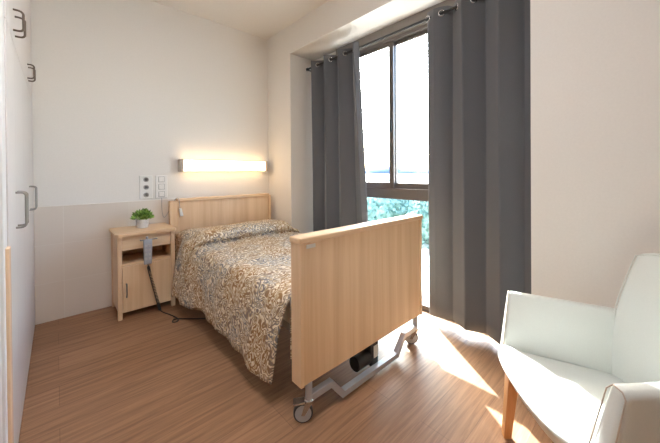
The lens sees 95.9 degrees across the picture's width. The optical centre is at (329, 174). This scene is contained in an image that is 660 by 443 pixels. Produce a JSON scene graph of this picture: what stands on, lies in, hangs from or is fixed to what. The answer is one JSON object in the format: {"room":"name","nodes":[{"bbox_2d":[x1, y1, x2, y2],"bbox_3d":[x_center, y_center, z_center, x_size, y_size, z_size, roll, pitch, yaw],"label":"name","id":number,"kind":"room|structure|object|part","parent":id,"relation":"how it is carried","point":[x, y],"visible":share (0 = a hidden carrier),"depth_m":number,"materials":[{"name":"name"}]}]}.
{"room":"care facility","nodes":[
{"label":"care facility","id":0,"kind":"room"},
{"bbox_2d":[31,0,268,276],"bbox_3d":[-1.996,-0.257,2.803,4.260,2.907,0.120,-1,1,-43],"label":"wall","id":1,"kind":"structure","parent":0,"point":[123,91],"depth_m":2.87,"materials":[{"name":"paint"}]},
{"bbox_2d":[34,199,174,324],"bbox_3d":[-1.570,0.721,3.104,2.146,0.941,0.012,-1,1,-43],"label":"wall panel","id":2,"kind":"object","parent":1,"relation":"attached to","point":[72,243],"depth_m":2.55,"materials":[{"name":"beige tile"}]},
{"bbox_2d":[139,176,152,198],"bbox_3d":[-1.790,0.124,2.899,0.109,0.226,0.016,-1,1,-43],"label":"panel","id":3,"kind":"object","parent":1,"relation":"attached to","point":[145,182],"visible":1,"depth_m":2.89,"materials":[{"name":"white plastic"}]},
{"bbox_2d":[155,175,166,197],"bbox_3d":[-1.692,0.123,2.989,0.107,0.226,0.017,-1,1,-43],"label":"switch panel","id":4,"kind":"object","parent":1,"relation":"attached to","point":[160,180],"visible":1,"depth_m":2.98,"materials":[{"name":"white plastic"}]},
{"bbox_2d":[178,159,267,171],"bbox_3d":[-1.179,-0.097,3.407,1.018,0.127,0.096,-1,1,-43],"label":"wall lamp","id":5,"kind":"object","parent":1,"relation":"attached to","point":[183,165],"visible":1,"depth_m":3.31,"materials":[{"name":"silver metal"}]},
{"bbox_2d":[151,0,328,39],"bbox_3d":[-0.155,-1.761,0.778,4.260,0.100,5.554,-1,1,-43],"label":"ceiling","id":6,"kind":"structure","parent":0,"point":[264,19],"depth_m":3.15,"materials":[{"name":"paint"}]},
{"bbox_2d":[18,298,553,442],"bbox_3d":[-0.129,1.225,0.868,4.160,0.060,5.454,-1,1,-43],"label":"floor","id":7,"kind":"structure","parent":0,"point":[94,376],"depth_m":1.63,"materials":[{"name":"laminate"}]},
{"bbox_2d":[3,0,28,442],"bbox_3d":[-1.696,-0.243,1.215,0.652,2.895,0.755,-1,1,-43],"label":"wardrobe","id":8,"kind":"object","parent":7,"relation":"on","point":[13,28],"visible":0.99,"depth_m":1.35,"materials":[{"name":"paint"}]},
{"bbox_3d":[-1.351,-1.144,1.237,0.020,1.092,0.317,-1,1,-43],"label":"door","id":9,"kind":"part","parent":8,"relation":"part of","materials":[{"name":"paint"}]},
{"bbox_3d":[-1.340,0.299,1.247,0.020,1.785,0.317,-1,1,-43],"label":"door","id":10,"kind":"part","parent":8,"relation":"part of","materials":[{"name":"paint"}]},
{"bbox_3d":[-1.607,-1.144,1.515,0.020,1.092,0.432,-1,1,-43],"label":"door","id":11,"kind":"part","parent":8,"relation":"part of","materials":[{"name":"paint"}]},
{"bbox_3d":[-1.407,-0.694,1.346,0.040,0.101,0.009,-1,1,-43],"label":"handle","id":12,"kind":"part","parent":8,"relation":"part of","materials":[{"name":"metal"}]},
{"bbox_3d":[-1.464,-0.694,1.408,0.040,0.101,0.009,-1,1,-43],"label":"handle","id":13,"kind":"part","parent":8,"relation":"part of","materials":[{"name":"metal"}]},
{"bbox_3d":[-1.596,0.300,1.525,0.020,1.785,0.432,-1,1,-43],"label":"door","id":14,"kind":"part","parent":8,"relation":"part of","materials":[{"name":"paint"}]},
{"bbox_3d":[-1.401,0.161,1.352,0.040,0.167,0.009,-1,1,-43],"label":"handle","id":15,"kind":"part","parent":8,"relation":"part of","materials":[{"name":"metal"}]},
{"bbox_3d":[-1.458,0.161,1.413,0.040,0.167,0.009,-1,1,-43],"label":"handle","id":16,"kind":"part","parent":8,"relation":"part of","materials":[{"name":"metal"}]},
{"bbox_2d":[21,0,37,377],"bbox_3d":[-2.264,-0.242,1.832,0.652,2.895,0.918,-1,1,-43],"label":"wardrobe","id":17,"kind":"object","parent":7,"relation":"on","point":[27,78],"visible":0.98,"depth_m":1.99,"materials":[{"name":"paint"}]},
{"bbox_3d":[-1.912,-1.144,1.847,0.020,1.092,0.460,-1,1,-43],"label":"door","id":18,"kind":"part","parent":17,"relation":"part of","materials":[{"name":"paint"}]},
{"bbox_3d":[-1.901,0.300,1.857,0.020,1.785,0.460,-1,1,-43],"label":"door","id":19,"kind":"part","parent":17,"relation":"part of","materials":[{"name":"paint"}]},
{"bbox_3d":[-2.223,-1.144,2.185,0.020,1.092,0.452,-1,1,-43],"label":"door","id":20,"kind":"part","parent":17,"relation":"part of","materials":[{"name":"paint"}]},
{"bbox_3d":[-2.016,-0.694,2.008,0.040,0.101,0.009,-1,1,-43],"label":"handle","id":21,"kind":"part","parent":17,"relation":"part of","materials":[{"name":"metal"}]},
{"bbox_3d":[-2.212,0.300,2.195,0.020,1.785,0.452,-1,1,-43],"label":"door","id":22,"kind":"part","parent":17,"relation":"part of","materials":[{"name":"paint"}]},
{"bbox_3d":[-2.073,-0.694,2.070,0.040,0.101,0.009,-1,1,-43],"label":"handle","id":23,"kind":"part","parent":17,"relation":"part of","materials":[{"name":"metal"}]},
{"bbox_3d":[-2.010,0.161,2.014,0.040,0.167,0.009,-1,1,-43],"label":"handle","id":24,"kind":"part","parent":17,"relation":"part of","materials":[{"name":"metal"}]},
{"bbox_2d":[109,222,175,320],"bbox_3d":[-1.687,0.840,2.694,0.456,0.710,0.420,-1,1,-43],"label":"nightstand","id":25,"kind":"object","parent":7,"relation":"on","point":[131,287],"visible":0.96,"depth_m":2.58,"materials":[{"name":"brown wood"}]},
{"bbox_3d":[-1.964,0.855,2.702,0.032,0.685,0.032,-1,1,-43],"label":"leg","id":26,"kind":"part","parent":25,"relation":"part of","materials":[{"name":"brown wood"}]},
{"bbox_3d":[-1.846,0.830,2.572,0.014,0.634,0.325,-1,1,-43],"label":"panel","id":27,"kind":"part","parent":25,"relation":"part of","materials":[{"name":"brown wood"}]},
{"bbox_3d":[-1.725,0.855,2.442,0.032,0.685,0.032,-1,1,-43],"label":"leg","id":28,"kind":"part","parent":25,"relation":"part of","materials":[{"name":"brown wood"}]},
{"bbox_3d":[-1.812,0.828,2.830,0.390,0.634,0.010,-1,1,-43],"label":"panel","id":29,"kind":"part","parent":25,"relation":"part of","materials":[{"name":"brown wood"}]},
{"bbox_2d":[130,208,153,227],"bbox_3d":[-1.708,0.394,2.713,0.197,0.182,0.196,-1,1,-43],"label":"potted plant","id":30,"kind":"object","parent":25,"relation":"on","point":[144,215],"visible":1,"depth_m":2.68,"materials":[{"name":"green plant"}]},
{"bbox_3d":[-1.712,0.446,2.719,0.106,0.078,0.106,-1,1,-43],"label":"pot","id":31,"kind":"part","parent":30,"relation":"part of","materials":[{"name":"ceramic"}]},
{"bbox_2d":[122,249,169,266],"bbox_3d":[-1.697,0.752,2.705,0.390,0.016,0.330,-1,1,-43],"label":"shelf","id":32,"kind":"object","parent":25,"relation":"attached to","point":[131,258],"depth_m":2.67,"materials":[{"name":"brown wood"}]},
{"bbox_3d":[-1.660,0.572,2.661,0.362,0.114,0.254,-1,1,-43],"label":"drawer","id":33,"kind":"part","parent":25,"relation":"part of","materials":[{"name":"brown wood"}]},
{"bbox_3d":[-1.577,0.951,2.577,0.362,0.380,0.018,-1,1,-43],"label":"door","id":34,"kind":"part","parent":25,"relation":"part of","materials":[{"name":"brown wood"}]},
{"bbox_3d":[-1.551,0.826,2.842,0.014,0.634,0.325,-1,1,-43],"label":"panel","id":35,"kind":"part","parent":25,"relation":"part of","materials":[{"name":"brown wood"}]},
{"bbox_3d":[-1.432,0.850,2.712,0.032,0.685,0.032,-1,1,-43],"label":"leg","id":36,"kind":"part","parent":25,"relation":"part of","materials":[{"name":"brown wood"}]},
{"bbox_2d":[143,236,205,322],"bbox_3d":[-1.229,0.858,2.461,0.712,0.668,0.159,0,0,12],"label":"bed remote control","id":37,"kind":"object","parent":25,"relation":"hanging from","point":[147,243],"visible":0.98,"depth_m":2.52,"materials":[{"name":"grey plastic"}]},
{"bbox_2d":[169,193,422,422],"bbox_3d":[-0.455,0.712,2.558,1.147,0.948,2.182,-1,1,-43],"label":"bed","id":38,"kind":"object","parent":7,"relation":"on","point":[352,286],"visible":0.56,"depth_m":1.68,"materials":[{"name":"brown wood"}]},
{"bbox_2d":[162,198,182,217],"bbox_3d":[-1.578,0.332,2.998,0.215,0.203,0.055,0,0,5],"label":"handset","id":39,"kind":"object","parent":38,"relation":"hanging from","point":[180,209],"visible":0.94,"depth_m":2.97,"materials":[{"name":"white plastic"}]},
{"bbox_3d":[-1.562,0.668,2.978,0.073,0.808,0.060,-1,1,-43],"label":"post","id":40,"kind":"part","parent":38,"relation":"part of","materials":[{"name":"brown wood"}]},
{"bbox_3d":[-1.157,0.255,3.346,1.050,0.033,0.070,-1,1,-43],"label":"rail","id":41,"kind":"part","parent":38,"relation":"part of","materials":[{"name":"brown wood"}]},
{"bbox_3d":[-1.157,0.574,3.351,1.030,0.625,0.030,-1,1,-43],"label":"headboard","id":42,"kind":"part","parent":38,"relation":"part of","materials":[{"name":"brown wood"}]},
{"bbox_2d":[171,219,303,384],"bbox_3d":[-0.500,0.776,2.508,1.214,0.594,1.960,-1,1,-43],"label":"bedspread","id":43,"kind":"object","parent":38,"relation":"on","point":[238,275],"visible":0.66,"depth_m":2.00,"materials":[{"name":"multicoloured fabric"}]},
{"bbox_3d":[-0.763,0.657,3.712,0.037,0.808,0.060,-1,1,-43],"label":"post","id":44,"kind":"part","parent":38,"relation":"part of","materials":[{"name":"brown wood"}]},
{"bbox_3d":[-0.481,0.817,2.553,0.890,0.060,2.050,-1,1,-43],"label":"bed frame","id":45,"kind":"part","parent":38,"relation":"part of","materials":[{"name":"brown metal"}]},
{"bbox_3d":[-0.483,0.699,2.568,0.980,0.175,1.965,-1,1,-43],"label":"mattress","id":46,"kind":"part","parent":38,"relation":"part of","materials":[{"name":"brown plastic"}]},
{"bbox_3d":[-0.154,0.662,1.416,0.020,0.676,0.077,-1,1,-43],"label":"post","id":47,"kind":"part","parent":38,"relation":"part of","materials":[{"name":"brown wood"}]},
{"bbox_3d":[-0.102,1.044,1.438,0.035,0.094,0.034,-1,1,-43],"label":"leg","id":48,"kind":"part","parent":38,"relation":"part of","materials":[{"name":"silver metal"}]},
{"bbox_3d":[-0.092,0.344,1.430,0.057,0.019,0.004,-1,1,-43],"label":"maker plate","id":49,"kind":"part","parent":38,"relation":"part of","materials":[{"name":"white plastic"}]},
{"bbox_3d":[0.230,0.305,1.768,1.081,0.030,0.091,-1,1,-43],"label":"rail","id":50,"kind":"part","parent":38,"relation":"part of","materials":[{"name":"brown wood"}]},
{"bbox_3d":[0.182,1.109,1.777,0.114,0.084,0.083,-1,1,-43],"label":"motor","id":51,"kind":"part","parent":38,"relation":"part of","materials":[{"name":"black plastic"}]},
{"bbox_3d":[0.232,0.654,1.771,1.033,0.680,0.062,-1,1,-43],"label":"footboard","id":52,"kind":"part","parent":38,"relation":"part of","materials":[{"name":"brown wood"}]},
{"bbox_3d":[0.594,1.035,2.078,0.035,0.094,0.034,-1,1,-43],"label":"leg","id":53,"kind":"part","parent":38,"relation":"part of","materials":[{"name":"silver metal"}]},
{"bbox_3d":[0.618,0.651,2.126,0.020,0.676,0.077,-1,1,-43],"label":"post","id":54,"kind":"part","parent":38,"relation":"part of","materials":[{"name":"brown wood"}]},
{"bbox_2d":[498,253,659,442],"bbox_3d":[1.026,0.749,1.093,0.656,0.872,0.700,0,0,8],"label":"armchair","id":55,"kind":"object","parent":7,"relation":"on","point":[585,373],"visible":1,"depth_m":1.20,"materials":[{"name":"leather"}]},
{"bbox_3d":[0.806,1.022,1.328,0.056,0.325,0.062,0,0,8],"label":"leg","id":56,"kind":"part","parent":55,"relation":"part of","materials":[{"name":"brown wood"}]},
{"bbox_3d":[1.053,0.738,1.352,0.503,0.349,0.097,0,0,20],"label":"armrest","id":57,"kind":"part","parent":55,"relation":"part of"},
{"bbox_2d":[498,345,624,442],"bbox_3d":[0.940,0.826,1.106,0.480,0.084,0.552,0,0,8],"label":"seat cushion","id":58,"kind":"object","parent":55,"relation":"on","point":[562,388],"depth_m":1.14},
{"bbox_3d":[0.977,0.742,0.837,0.503,0.349,0.097,0,0,-3],"label":"armrest","id":59,"kind":"part","parent":55,"relation":"part of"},
{"bbox_3d":[1.253,0.597,1.058,0.196,0.572,0.457,0,0,8],"label":"backrest","id":60,"kind":"part","parent":55,"relation":"part of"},
{"bbox_2d":[267,0,659,307],"bbox_3d":[1.222,-0.277,2.043,0.550,2.907,5.354,-1,1,-43],"label":"wall","id":61,"kind":"structure","parent":0,"point":[595,64],"depth_m":1.57,"materials":[{"name":"paint"}]},
{"bbox_2d":[306,0,475,71],"bbox_3d":[0.544,-1.253,2.735,0.133,0.060,2.324,-1,1,-43],"label":"curtain rod","id":62,"kind":"object","parent":61,"relation":"attached to","point":[454,7],"visible":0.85,"depth_m":2.63,"materials":[{"name":"black metal"}]},
{"bbox_2d":[311,42,367,231],"bbox_3d":[0.075,-0.080,3.190,0.115,2.448,0.936,-1,1,-43],"label":"curtain","id":63,"kind":"object","parent":62,"relation":"hanging from","point":[338,152],"visible":0.79,"depth_m":3.24,"materials":[{"name":"grey fabric"}]},
{"bbox_2d":[425,0,530,343],"bbox_3d":[1.037,-0.080,2.144,0.123,2.448,0.767,-1,1,-43],"label":"curtain","id":64,"kind":"object","parent":62,"relation":"hanging from","point":[479,51],"visible":0.93,"depth_m":2.14,"materials":[{"name":"grey fabric"}]},
{"bbox_2d":[336,0,455,321],"bbox_3d":[0.773,-0.115,2.680,0.132,2.583,1.941,-1,1,-43],"label":"window","id":65,"kind":"structure","parent":61,"relation":"in","point":[392,189],"depth_m":2.81,"materials":[{"name":"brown metal"}]},
{"bbox_3d":[0.362,-0.561,3.066,0.026,1.385,0.715,-1,1,-43],"label":"sash","id":66,"kind":"part","parent":65,"relation":"part of","materials":[{"name":"glass"}]},
{"bbox_3d":[0.992,-0.561,2.425,0.026,1.385,1.171,-1,1,-43],"label":"sash","id":67,"kind":"part","parent":65,"relation":"part of","materials":[{"name":"glass"}]},
{"bbox_3d":[-1.739,-0.244,0.592,1.445,2.907,0.095,-1,1,-43],"label":"wall partition","id":68,"kind":"structure","parent":0,"visible":0},
{"bbox_2d":[0,0,7,442],"bbox_3d":[-1.214,-0.251,1.066,0.060,2.907,0.108,-1,1,-43],"label":"trim","id":69,"kind":"structure","parent":68,"relation":"attached to","point":[3,212],"depth_m":1.06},
{"bbox_2d":[5,246,13,442],"bbox_3d":[-1.563,0.742,0.729,1.070,0.930,0.120,-1,1,-43],"label":"trim","id":70,"kind":"structure","parent":68,"relation":"attached to","point":[8,248],"depth_m":1.09,"materials":[{"name":"brown wood"}]},
{"label":"outside","id":71,"kind":"structure","parent":0,"visible":0},
{"bbox_2d":[366,174,428,299],"bbox_3d":[26.011,0.570,91.823,157.440,0.130,220.000,-1,1,-43],"label":"ground","id":72,"kind":"structure","parent":71,"point":[403,178],"depth_m":36.88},
{"bbox_2d":[368,178,400,182],"bbox_3d":[1.669,0.716,9.142,1.881,1.236,1.887,-1,1,-43],"label":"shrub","id":73,"kind":"object","parent":72,"relation":"on","point":[386,179],"visible":0.02,"depth_m":9.15,"materials":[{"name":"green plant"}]},
{"bbox_2d":[367,197,414,221],"bbox_3d":[1.316,0.753,6.858,1.496,1.190,1.570,-1,1,-43],"label":"shrub","id":74,"kind":"object","parent":72,"relation":"on","point":[378,208],"visible":0.3,"depth_m":6.31,"materials":[{"name":"green plant"}]},
{"bbox_2d":[407,201,428,248],"bbox_3d":[2.000,0.788,5.533,1.173,1.115,1.204,-1,1,-43],"label":"shrub","id":75,"kind":"object","parent":72,"relation":"on","point":[419,207],"visible":0.18,"depth_m":5.25,"materials":[{"name":"green plant"}]},
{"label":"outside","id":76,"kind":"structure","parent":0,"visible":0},
{"bbox_2d":[366,165,427,173],"bbox_3d":[-3.262,5.070,321.763,477.339,33.664,441.291,-1,1,-43],"label":"hill","id":77,"kind":"structure","parent":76,"point":[384,169],"depth_m":383.95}
]}

